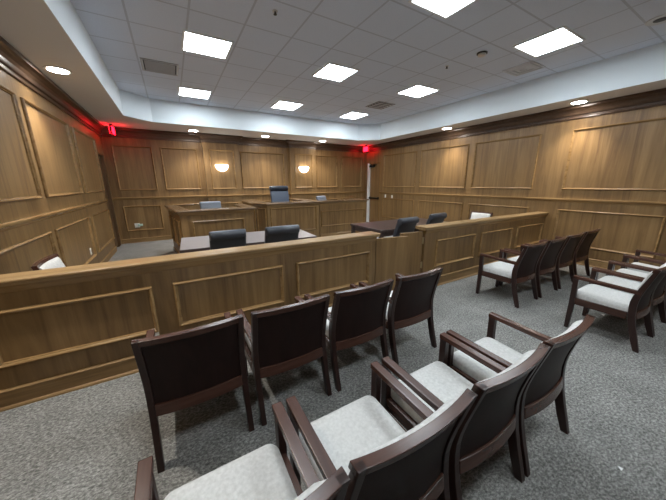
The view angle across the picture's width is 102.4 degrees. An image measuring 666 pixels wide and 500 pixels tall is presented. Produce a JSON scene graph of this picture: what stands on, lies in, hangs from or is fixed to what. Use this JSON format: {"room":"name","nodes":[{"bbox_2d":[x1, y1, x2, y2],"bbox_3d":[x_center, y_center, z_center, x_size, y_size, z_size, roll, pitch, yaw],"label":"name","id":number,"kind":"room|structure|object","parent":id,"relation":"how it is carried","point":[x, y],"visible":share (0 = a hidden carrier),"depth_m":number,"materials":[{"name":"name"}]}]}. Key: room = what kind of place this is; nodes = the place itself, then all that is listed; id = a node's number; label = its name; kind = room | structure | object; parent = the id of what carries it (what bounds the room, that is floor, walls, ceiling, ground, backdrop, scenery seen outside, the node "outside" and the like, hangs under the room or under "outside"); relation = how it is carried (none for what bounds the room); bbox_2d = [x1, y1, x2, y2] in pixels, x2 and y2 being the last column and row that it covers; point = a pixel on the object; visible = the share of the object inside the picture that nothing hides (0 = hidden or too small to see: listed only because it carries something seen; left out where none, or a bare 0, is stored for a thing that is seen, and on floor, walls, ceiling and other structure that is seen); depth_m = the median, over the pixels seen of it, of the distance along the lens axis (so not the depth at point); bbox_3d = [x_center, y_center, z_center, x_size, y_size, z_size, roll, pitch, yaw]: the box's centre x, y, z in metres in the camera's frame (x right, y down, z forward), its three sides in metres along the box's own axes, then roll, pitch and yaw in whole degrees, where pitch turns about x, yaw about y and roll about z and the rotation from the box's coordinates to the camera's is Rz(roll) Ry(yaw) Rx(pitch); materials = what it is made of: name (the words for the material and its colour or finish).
{"room":"courtroom","nodes":[
{"label":"courtroom","id":0,"kind":"room"},
{"bbox_2d":[0,36,121,274],"bbox_3d":[-2.920,-0.391,2.113,0.343,3.092,12.459,-8,16,-29],"label":"wall","id":1,"kind":"structure","parent":0,"point":[53,200],"depth_m":3.53,"materials":[{"name":"brown wood"}]},
{"bbox_2d":[100,246,116,262],"bbox_3d":[-2.641,1.118,2.110,0.034,0.162,11.150,-8,16,-29],"label":"baseboard","id":2,"kind":"structure","parent":1,"relation":"attached to","point":[112,252],"depth_m":6.06,"materials":[{"name":"brown wood"}]},
{"bbox_2d":[97,152,120,246],"bbox_3d":[-5.767,-1.182,6.772,0.205,2.409,0.728,-8,16,-29],"label":"door","id":3,"kind":"structure","parent":1,"relation":"in","point":[107,192],"depth_m":7.01,"materials":[{"name":"brown wood"}]},
{"bbox_2d":[100,126,365,239],"bbox_3d":[-2.274,-2.166,9.215,8.477,3.092,0.493,-8,16,-29],"label":"wall","id":4,"kind":"structure","parent":0,"point":[148,170],"depth_m":8.15,"materials":[{"name":"brown wood"}]},
{"bbox_2d":[121,235,171,243],"bbox_3d":[-2.242,-0.735,9.532,8.477,0.162,0.184,-8,16,-29],"label":"baseboard","id":5,"kind":"structure","parent":4,"relation":"attached to","point":[146,239],"depth_m":7.79,"materials":[{"name":"brown wood"}]},
{"bbox_2d":[215,165,227,170],"bbox_3d":[-3.396,-2.514,8.225,0.370,0.190,0.168,-8,16,-29],"label":"wall sconce","id":6,"kind":"object","parent":4,"relation":"attached to","point":[219,167],"visible":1,"depth_m":8.18,"materials":[{"name":"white glass"}]},
{"bbox_2d":[299,167,308,172],"bbox_3d":[-1.011,-2.867,9.582,0.370,0.190,0.168,-8,16,-29],"label":"wall sconce","id":7,"kind":"object","parent":4,"relation":"attached to","point":[302,169],"visible":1,"depth_m":9.53,"materials":[{"name":"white glass"}]},
{"bbox_2d":[108,236,392,261],"bbox_3d":[-0.626,-0.021,6.878,8.477,0.040,6.559,-8,16,-29],"label":"floor","id":8,"kind":"structure","parent":0,"point":[127,251],"depth_m":6.78,"materials":[{"name":"grey carpet"}]},
{"bbox_2d":[31,254,65,270],"bbox_3d":[-2.793,0.483,3.050,0.629,0.860,0.574,-8,16,-29],"label":"chair","id":9,"kind":"object","parent":8,"relation":"on","point":[51,261],"visible":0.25,"depth_m":2.85,"materials":[{"name":"white fabric"}]},
{"bbox_2d":[40,257,65,269],"bbox_3d":[-2.976,0.304,2.896,0.142,0.373,0.488,-8,16,-29],"label":"cushion","id":10,"kind":"object","parent":9,"relation":"on","point":[51,262],"depth_m":2.88,"materials":[{"name":"grey fabric"}]},
{"bbox_2d":[164,204,255,253],"bbox_3d":[-3.008,-0.519,6.529,1.760,1.125,2.405,-8,16,-29],"label":"desk","id":11,"kind":"object","parent":8,"relation":"on","point":[184,222],"visible":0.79,"depth_m":5.56,"materials":[{"name":"brown wood"}]},
{"bbox_2d":[199,201,220,208],"bbox_3d":[-2.740,-0.591,6.169,0.591,1.016,0.658,-8,16,-29],"label":"leather chair","id":12,"kind":"object","parent":8,"relation":"on","point":[208,204],"visible":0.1,"depth_m":6.23,"materials":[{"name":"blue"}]},
{"bbox_2d":[209,229,245,249],"bbox_3d":[-1.471,0.200,3.751,0.591,1.056,0.718,-8,16,-29],"label":"leather chair","id":13,"kind":"object","parent":8,"relation":"on","point":[236,237],"visible":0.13,"depth_m":3.38,"materials":[{"name":"grey leather"}]},
{"bbox_2d":[180,229,316,252],"bbox_3d":[-1.415,0.137,4.654,2.070,0.740,0.990,-8,16,-27],"label":"table","id":14,"kind":"object","parent":8,"relation":"on","point":[200,243],"visible":0.3,"depth_m":4.28,"materials":[{"name":"laminate"}]},
{"bbox_2d":[240,198,321,236],"bbox_3d":[-1.671,-0.963,8.262,1.920,1.132,2.474,-8,16,-29],"label":"bench","id":15,"kind":"object","parent":8,"relation":"on","point":[304,213],"visible":0.66,"depth_m":7.22,"materials":[{"name":"brown wood"}]},
{"bbox_2d":[269,186,288,201],"bbox_3d":[-1.572,-1.399,8.350,0.591,1.175,0.718,-8,16,-29],"label":"chair","id":16,"kind":"object","parent":15,"relation":"on","point":[277,193],"visible":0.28,"depth_m":8.39,"materials":[{"name":"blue leather"}]},
{"bbox_2d":[264,224,299,243],"bbox_3d":[-0.846,0.110,4.107,0.591,1.050,0.718,-8,16,-29],"label":"leather chair","id":17,"kind":"object","parent":8,"relation":"on","point":[286,232],"visible":0.26,"depth_m":3.73,"materials":[{"name":"grey leather"}]},
{"bbox_2d":[319,198,368,236],"bbox_3d":[-0.044,-1.201,9.219,1.795,1.110,1.825,-8,16,-29],"label":"desk","id":18,"kind":"object","parent":8,"relation":"on","point":[336,217],"visible":0.77,"depth_m":8.43,"materials":[{"name":"brown wood"}]},
{"bbox_2d":[316,196,325,200],"bbox_3d":[-0.199,-1.294,8.954,0.698,1.000,0.591,12,19,41],"label":"leather chair","id":19,"kind":"object","parent":18,"relation":"on","point":[318,198],"visible":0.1,"depth_m":8.96,"materials":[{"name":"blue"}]},
{"bbox_2d":[350,218,445,237],"bbox_3d":[1.542,-0.251,6.134,2.060,0.740,1.050,-8,16,-29],"label":"table","id":20,"kind":"object","parent":8,"relation":"on","point":[385,228],"visible":0.24,"depth_m":5.71,"materials":[{"name":"laminate"}]},
{"bbox_2d":[393,217,418,236],"bbox_3d":[1.110,-0.095,4.865,0.591,1.056,0.718,-10,17,-34],"label":"leather chair","id":21,"kind":"object","parent":8,"relation":"on","point":[404,225],"visible":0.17,"depth_m":4.50,"materials":[{"name":"grey leather"}]},
{"bbox_2d":[426,212,446,224],"bbox_3d":[1.865,-0.259,5.515,0.591,1.050,0.718,-10,17,-34],"label":"leather chair","id":22,"kind":"object","parent":8,"relation":"on","point":[437,217],"visible":0.13,"depth_m":5.12,"materials":[{"name":"grey leather"}]},
{"bbox_2d":[469,211,492,218],"bbox_3d":[3.697,-0.551,7.036,0.629,0.860,0.574,-8,16,-29],"label":"chair","id":23,"kind":"object","parent":8,"relation":"on","point":[474,214],"visible":0.31,"depth_m":7.09,"materials":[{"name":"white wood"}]},
{"bbox_2d":[0,247,665,499],"bbox_3d":[0.768,0.613,4.592,8.877,0.100,12.459,-8,16,-29],"label":"floor","id":24,"kind":"structure","parent":0,"point":[88,443],"depth_m":1.92,"materials":[{"name":"grey carpet"}]},
{"bbox_2d":[0,231,379,411],"bbox_3d":[-1.022,0.485,2.851,3.713,1.011,0.214,-8,16,-29],"label":"railing","id":25,"kind":"object","parent":24,"relation":"on","point":[63,330],"visible":0.84,"depth_m":2.34,"materials":[{"name":"brown wood"}]},
{"bbox_2d":[374,236,407,290],"bbox_3d":[0.809,0.207,3.801,0.522,0.790,0.052,-5,15,-19],"label":"gate","id":26,"kind":"object","parent":25,"relation":"attached to","point":[390,252],"visible":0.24,"depth_m":3.75,"materials":[{"name":"brown wood"}]},
{"bbox_2d":[131,312,254,473],"bbox_3d":[-0.943,0.808,1.869,0.574,0.860,0.629,-8,16,-29],"label":"chair","id":27,"kind":"object","parent":24,"relation":"on","point":[183,369],"visible":1,"depth_m":1.61,"materials":[{"name":"brown wood"}]},
{"bbox_2d":[134,401,349,499],"bbox_3d":[-0.340,1.032,0.952,0.574,0.860,0.629,-8,16,-29],"label":"chair","id":28,"kind":"object","parent":24,"relation":"on","point":[266,472],"visible":1,"depth_m":1.10,"materials":[{"name":"white fabric"}]},
{"bbox_2d":[164,444,296,499],"bbox_3d":[-0.371,1.038,1.008,0.488,0.080,0.488,-8,16,-29],"label":"seat cushion","id":29,"kind":"object","parent":28,"relation":"on","point":[263,473],"depth_m":1.13,"materials":[{"name":"grey fabric"}]},
{"bbox_2d":[294,479,326,499],"bbox_3d":[-0.234,0.869,0.724,0.488,0.373,0.142,-8,16,-29],"label":"cushion","id":30,"kind":"object","parent":28,"relation":"on","point":[314,486],"depth_m":0.75,"materials":[{"name":"grey fabric"}]},
{"bbox_2d":[236,294,331,425],"bbox_3d":[-0.407,0.728,2.174,0.574,0.860,0.629,-8,16,-29],"label":"chair","id":31,"kind":"object","parent":24,"relation":"on","point":[277,340],"visible":0.98,"depth_m":1.92,"materials":[{"name":"brown wood"}]},
{"bbox_2d":[245,333,250,350],"bbox_3d":[-0.438,0.734,2.230,0.488,0.080,0.488,-8,16,-29],"label":"seat cushion","id":32,"kind":"object","parent":31,"relation":"on","point":[247,343],"depth_m":2.18,"materials":[{"name":"grey fabric"}]},
{"bbox_2d":[304,279,393,391],"bbox_3d":[0.132,0.648,2.480,0.574,0.860,0.629,-8,16,-29],"label":"chair","id":33,"kind":"object","parent":24,"relation":"on","point":[356,316],"visible":0.87,"depth_m":2.22,"materials":[{"name":"brown wood"}]},
{"bbox_2d":[325,307,331,336],"bbox_3d":[0.100,0.654,2.536,0.488,0.080,0.488,-8,16,-29],"label":"seat cushion","id":34,"kind":"object","parent":33,"relation":"on","point":[330,308],"depth_m":2.36,"materials":[{"name":"grey fabric"}]},
{"bbox_2d":[286,361,477,499],"bbox_3d":[0.174,0.956,1.244,0.574,0.860,0.629,-8,16,-29],"label":"chair","id":35,"kind":"object","parent":24,"relation":"on","point":[382,460],"visible":0.93,"depth_m":1.12,"materials":[{"name":"brown wood"}]},
{"bbox_2d":[299,395,404,480],"bbox_3d":[0.143,0.962,1.300,0.488,0.080,0.488,-8,16,-29],"label":"seat cushion","id":36,"kind":"object","parent":35,"relation":"on","point":[360,426],"depth_m":1.35,"materials":[{"name":"grey fabric"}]},
{"bbox_2d":[360,397,458,456],"bbox_3d":[0.280,0.793,1.016,0.488,0.373,0.142,-8,16,-29],"label":"cushion","id":37,"kind":"object","parent":35,"relation":"on","point":[438,447],"depth_m":1.00,"materials":[{"name":"grey fabric"}]},
{"bbox_2d":[359,267,442,364],"bbox_3d":[0.681,0.567,2.793,0.574,0.860,0.629,-8,16,-29],"label":"chair","id":38,"kind":"object","parent":24,"relation":"on","point":[410,302],"visible":0.88,"depth_m":2.53,"materials":[{"name":"brown wood"}]},
{"bbox_2d":[386,290,392,319],"bbox_3d":[0.649,0.572,2.849,0.488,0.080,0.488,-8,16,-29],"label":"seat cushion","id":39,"kind":"object","parent":38,"relation":"on","point":[392,290],"depth_m":2.68,"materials":[{"name":"grey fabric"}]},
{"bbox_2d":[381,332,550,499],"bbox_3d":[0.702,0.878,1.544,0.574,0.860,0.629,-8,16,-29],"label":"chair","id":40,"kind":"object","parent":24,"relation":"on","point":[492,420],"visible":0.9,"depth_m":1.38,"materials":[{"name":"brown wood"}]},
{"bbox_2d":[391,361,473,423],"bbox_3d":[0.671,0.883,1.600,0.488,0.080,0.488,-8,16,-29],"label":"seat cushion","id":41,"kind":"object","parent":40,"relation":"on","point":[445,383],"depth_m":1.66,"materials":[{"name":"grey fabric"}]},
{"bbox_2d":[471,350,534,390],"bbox_3d":[0.807,0.715,1.316,0.488,0.373,0.142,-8,16,-29],"label":"cushion","id":42,"kind":"object","parent":40,"relation":"on","point":[518,385],"depth_m":1.27,"materials":[{"name":"grey fabric"}]},
{"bbox_2d":[415,211,547,285],"bbox_3d":[3.007,-0.112,5.144,3.889,1.011,0.214,-8,16,-29],"label":"railing","id":43,"kind":"object","parent":24,"relation":"on","point":[456,247],"visible":0.84,"depth_m":4.75,"materials":[{"name":"brown wood"}]},
{"bbox_2d":[400,231,423,275],"bbox_3d":[1.190,0.124,4.103,0.422,0.800,0.052,-6,15,-22],"label":"gate","id":44,"kind":"object","parent":43,"relation":"attached to","point":[415,239],"visible":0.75,"depth_m":4.09,"materials":[{"name":"brown wood"}]},
{"bbox_2d":[476,241,547,307],"bbox_3d":[2.596,0.275,3.914,0.574,0.860,0.629,-8,16,-29],"label":"chair","id":45,"kind":"object","parent":24,"relation":"on","point":[523,269],"visible":1,"depth_m":3.75,"materials":[{"name":"brown wood"}]},
{"bbox_2d":[483,261,513,277],"bbox_3d":[2.564,0.281,3.970,0.488,0.080,0.488,-8,16,-29],"label":"seat cushion","id":46,"kind":"object","parent":45,"relation":"on","point":[500,268],"depth_m":3.93,"materials":[{"name":"grey fabric"}]},
{"bbox_2d":[446,312,595,477],"bbox_3d":[1.215,0.802,1.836,0.574,0.860,0.629,-8,16,-29],"label":"chair","id":47,"kind":"object","parent":24,"relation":"on","point":[546,385],"visible":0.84,"depth_m":1.70,"materials":[{"name":"brown wood"}]},
{"bbox_2d":[453,337,522,380],"bbox_3d":[1.183,0.807,1.892,0.488,0.080,0.488,-8,16,-29],"label":"seat cushion","id":48,"kind":"object","parent":47,"relation":"on","point":[464,363],"depth_m":1.91,"materials":[{"name":"grey fabric"}]},
{"bbox_2d":[552,320,582,338],"bbox_3d":[1.320,0.639,1.608,0.488,0.373,0.142,-8,16,-29],"label":"cushion","id":49,"kind":"object","parent":47,"relation":"on","point":[577,323],"depth_m":1.59,"materials":[{"name":"grey fabric"}]},
{"bbox_2d":[499,236,567,297],"bbox_3d":[3.150,0.193,4.229,0.574,0.860,0.629,-8,16,-29],"label":"chair","id":50,"kind":"object","parent":24,"relation":"on","point":[546,264],"visible":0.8,"depth_m":3.98,"materials":[{"name":"brown wood"}]},
{"bbox_2d":[507,256,518,264],"bbox_3d":[3.119,0.198,4.285,0.488,0.080,0.488,-8,16,-29],"label":"seat cushion","id":51,"kind":"object","parent":50,"relation":"on","point":[513,258],"depth_m":4.34,"materials":[{"name":"grey fabric"}]},
{"bbox_2d":[524,232,585,288],"bbox_3d":[3.706,0.111,4.545,0.574,0.860,0.629,-8,16,-29],"label":"chair","id":52,"kind":"object","parent":24,"relation":"on","point":[565,258],"visible":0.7,"depth_m":4.28,"materials":[{"name":"brown wood"}]},
{"bbox_2d":[542,229,599,275],"bbox_3d":[4.266,0.028,4.864,0.574,0.860,0.629,-8,16,-29],"label":"chair","id":53,"kind":"object","parent":24,"relation":"on","point":[581,253],"visible":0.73,"depth_m":4.60,"materials":[{"name":"brown wood"}]},
{"bbox_2d":[564,264,665,352],"bbox_3d":[3.124,0.512,2.950,0.574,0.860,0.629,-8,16,-29],"label":"chair","id":54,"kind":"object","parent":24,"relation":"on","point":[592,296],"visible":0.98,"depth_m":2.86,"materials":[{"name":"brown wood"}]},
{"bbox_2d":[576,284,632,311],"bbox_3d":[3.093,0.517,3.007,0.488,0.080,0.488,-8,16,-29],"label":"seat cushion","id":55,"kind":"object","parent":54,"relation":"on","point":[593,293],"depth_m":2.96,"materials":[{"name":"grey fabric"}]},
{"bbox_2d":[631,264,665,298],"bbox_3d":[3.230,0.349,2.723,0.488,0.373,0.142,-8,16,-29],"label":"cushion","id":56,"kind":"object","parent":54,"relation":"on","point":[648,294],"depth_m":2.63,"materials":[{"name":"grey fabric"}]},
{"bbox_2d":[587,261,665,335],"bbox_3d":[3.624,0.438,3.235,0.574,0.860,0.629,-8,16,-29],"label":"chair","id":57,"kind":"object","parent":24,"relation":"on","point":[658,297],"visible":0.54,"depth_m":3.23,"materials":[{"name":"white fabric"}]},
{"bbox_2d":[596,276,640,294],"bbox_3d":[3.593,0.443,3.291,0.488,0.080,0.488,-8,16,-29],"label":"seat cushion","id":58,"kind":"object","parent":57,"relation":"on","point":[608,279],"depth_m":3.32,"materials":[{"name":"grey fabric"}]},
{"bbox_2d":[610,255,665,308],"bbox_3d":[4.133,0.363,3.524,0.574,0.860,0.629,-8,16,-29],"label":"chair","id":59,"kind":"object","parent":24,"relation":"on","point":[622,269],"visible":0.34,"depth_m":3.64,"materials":[{"name":"brown wood"}]},
{"bbox_2d":[614,268,647,282],"bbox_3d":[4.102,0.368,3.580,0.488,0.080,0.488,-8,16,-29],"label":"seat cushion","id":60,"kind":"object","parent":59,"relation":"on","point":[623,270],"depth_m":3.65,"materials":[{"name":"grey fabric"}]},
{"bbox_2d":[625,249,665,272],"bbox_3d":[4.646,0.286,3.816,0.574,0.860,0.629,-8,16,-29],"label":"chair","id":61,"kind":"object","parent":24,"relation":"on","point":[638,252],"visible":0.33,"depth_m":3.97,"materials":[{"name":"brown wood"}]},
{"bbox_2d":[627,262,658,272],"bbox_3d":[4.615,0.292,3.872,0.488,0.080,0.488,-8,16,-29],"label":"seat cushion","id":62,"kind":"object","parent":61,"relation":"on","point":[637,263],"depth_m":3.94,"materials":[{"name":"grey fabric"}]},
{"bbox_2d":[0,0,665,145],"bbox_3d":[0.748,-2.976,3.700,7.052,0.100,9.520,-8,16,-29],"label":"ceiling","id":63,"kind":"structure","parent":0,"point":[395,46],"depth_m":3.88,"materials":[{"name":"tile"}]},
{"bbox_2d":[43,65,72,74],"bbox_3d":[-3.527,-2.304,3.439,0.276,0.010,0.276,-8,16,-29],"label":"recessed light","id":64,"kind":"object","parent":63,"relation":"in","point":[54,69],"visible":1,"depth_m":3.43,"materials":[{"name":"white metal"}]},
{"bbox_2d":[109,124,114,134],"bbox_3d":[-5.425,-2.959,6.572,0.060,0.234,0.300,-8,16,-27],"label":"exit sign","id":65,"kind":"object","parent":63,"relation":"hanging from","point":[111,128],"visible":1,"depth_m":6.49,"materials":[{"name":"red plastic"}]},
{"bbox_2d":[139,57,178,75],"bbox_3d":[-2.946,-3.110,4.572,0.540,0.016,0.540,-8,16,-29],"label":"ceiling vent","id":66,"kind":"object","parent":63,"relation":"in","point":[149,65],"visible":1,"depth_m":4.55,"materials":[{"name":"grey metal"}]},
{"bbox_2d":[178,86,211,99],"bbox_3d":[-3.033,-3.434,5.873,0.634,0.016,0.624,-8,16,-29],"label":"recessed light","id":67,"kind":"object","parent":63,"relation":"in","point":[182,91],"visible":1,"depth_m":5.82,"materials":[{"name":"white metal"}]},
{"bbox_2d":[181,29,233,59],"bbox_3d":[-1.820,-2.941,3.865,0.629,0.016,0.619,-8,16,-29],"label":"recessed light","id":68,"kind":"object","parent":63,"relation":"in","point":[193,42],"visible":1,"depth_m":3.83,"materials":[{"name":"white plastic"}]},
{"bbox_2d":[270,100,303,110],"bbox_3d":[-1.184,-3.693,6.863,0.649,0.016,0.694,-8,16,-29],"label":"recessed light","id":69,"kind":"object","parent":63,"relation":"in","point":[285,105],"visible":1,"depth_m":6.83,"materials":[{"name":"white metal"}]},
{"bbox_2d":[273,101,300,109],"bbox_3d":[-1.184,-3.696,6.863,0.601,0.008,0.646,-8,16,-29],"label":"diffuser","id":70,"kind":"object","parent":69,"relation":"attached to","point":[285,105],"depth_m":6.83,"materials":[{"name":"white plastic"}]},
{"bbox_2d":[312,62,359,81],"bbox_3d":[0.038,-3.196,4.840,0.624,0.016,0.644,-8,16,-29],"label":"recessed light","id":71,"kind":"object","parent":63,"relation":"in","point":[330,71],"visible":1,"depth_m":4.81,"materials":[{"name":"white plastic"}]},
{"bbox_2d":[339,111,368,119],"bbox_3d":[0.607,-3.965,7.911,0.604,0.016,0.724,-8,16,-29],"label":"recessed light","id":72,"kind":"object","parent":63,"relation":"in","point":[351,115],"visible":1,"depth_m":7.88,"materials":[{"name":"white plastic"}]},
{"bbox_2d":[342,112,366,118],"bbox_3d":[0.607,-3.968,7.910,0.556,0.008,0.676,-8,16,-29],"label":"diffuser","id":73,"kind":"object","parent":72,"relation":"attached to","point":[351,115],"depth_m":7.88,"materials":[{"name":"white plastic"}]},
{"bbox_2d":[363,145,368,151],"bbox_3d":[1.303,-3.989,10.535,0.060,0.234,0.300,-8,16,-29],"label":"exit sign","id":74,"kind":"object","parent":63,"relation":"hanging from","point":[366,148],"visible":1,"depth_m":10.50,"materials":[{"name":"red plastic"}]},
{"bbox_2d":[365,101,394,109],"bbox_3d":[1.215,-3.719,6.906,0.540,0.016,0.540,-8,16,-29],"label":"ceiling vent","id":75,"kind":"object","parent":63,"relation":"in","point":[380,105],"visible":1,"depth_m":6.88,"materials":[{"name":"grey metal"}]},
{"bbox_2d":[396,84,439,97],"bbox_3d":[1.855,-3.461,5.854,0.679,0.016,0.619,-8,16,-29],"label":"recessed light","id":76,"kind":"object","parent":63,"relation":"in","point":[417,91],"visible":1,"depth_m":5.84,"materials":[{"name":"white plastic"}]},
{"bbox_2d":[400,86,436,96],"bbox_3d":[1.855,-3.463,5.854,0.631,0.008,0.571,-8,16,-29],"label":"diffuser","id":77,"kind":"object","parent":76,"relation":"attached to","point":[414,91],"depth_m":5.84,"materials":[{"name":"white plastic"}]},
{"bbox_2d":[408,0,476,18],"bbox_3d":[1.252,-2.705,2.838,0.629,0.016,0.619,-8,16,-29],"label":"recessed light","id":78,"kind":"object","parent":63,"relation":"in","point":[444,9],"visible":1,"depth_m":3.01,"materials":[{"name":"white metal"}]},
{"bbox_2d":[477,51,487,57],"bbox_3d":[2.301,-3.018,4.140,0.150,0.049,0.150,-8,16,-29],"label":"smoke detector","id":79,"kind":"object","parent":63,"relation":"attached to","point":[480,54],"visible":1,"depth_m":4.10,"materials":[{"name":"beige plastic"}]},
{"bbox_2d":[502,61,545,75],"bbox_3d":[3.358,-3.186,4.726,0.480,0.022,0.480,-8,16,-29],"label":"ceiling vent","id":80,"kind":"object","parent":63,"relation":"in","point":[530,66],"visible":1,"depth_m":4.68,"materials":[{"name":"grey metal"}]},
{"bbox_2d":[512,25,585,57],"bbox_3d":[3.086,-2.967,3.845,0.674,0.016,0.624,-8,16,-29],"label":"recessed light","id":81,"kind":"object","parent":63,"relation":"in","point":[563,36],"visible":1,"depth_m":3.81,"materials":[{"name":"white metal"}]},
{"bbox_2d":[569,100,588,104],"bbox_3d":[4.558,-2.736,4.966,0.276,0.010,0.276,-8,16,-29],"label":"recessed light","id":82,"kind":"object","parent":63,"relation":"in","point":[579,101],"visible":1,"depth_m":4.96,"materials":[{"name":"white metal"}]},
{"bbox_2d":[645,14,665,25],"bbox_3d":[4.045,-2.839,3.304,0.270,0.013,0.270,-8,16,-29],"label":"ceiling speaker","id":83,"kind":"object","parent":63,"relation":"attached to","point":[660,19],"visible":1,"depth_m":3.33,"materials":[{"name":"grey"}]},
{"bbox_2d":[365,88,665,266],"bbox_3d":[4.437,-1.481,6.299,0.343,3.092,12.459,-8,16,-29],"label":"wall","id":84,"kind":"structure","parent":0,"point":[601,165],"depth_m":5.66,"materials":[{"name":"brown wood"}]},
{"bbox_2d":[366,162,380,221],"bbox_3d":[1.708,-2.314,10.977,0.244,2.399,0.798,-8,16,-29],"label":"door","id":85,"kind":"structure","parent":84,"relation":"in","point":[373,174],"depth_m":10.99,"materials":[{"name":"brown wood"}]},
{"bbox_2d":[576,258,620,270],"bbox_3d":[4.657,0.048,6.217,0.034,0.162,11.070,-8,16,-29],"label":"baseboard","id":86,"kind":"structure","parent":84,"relation":"attached to","point":[592,262],"depth_m":5.28,"materials":[{"name":"brown wood"}]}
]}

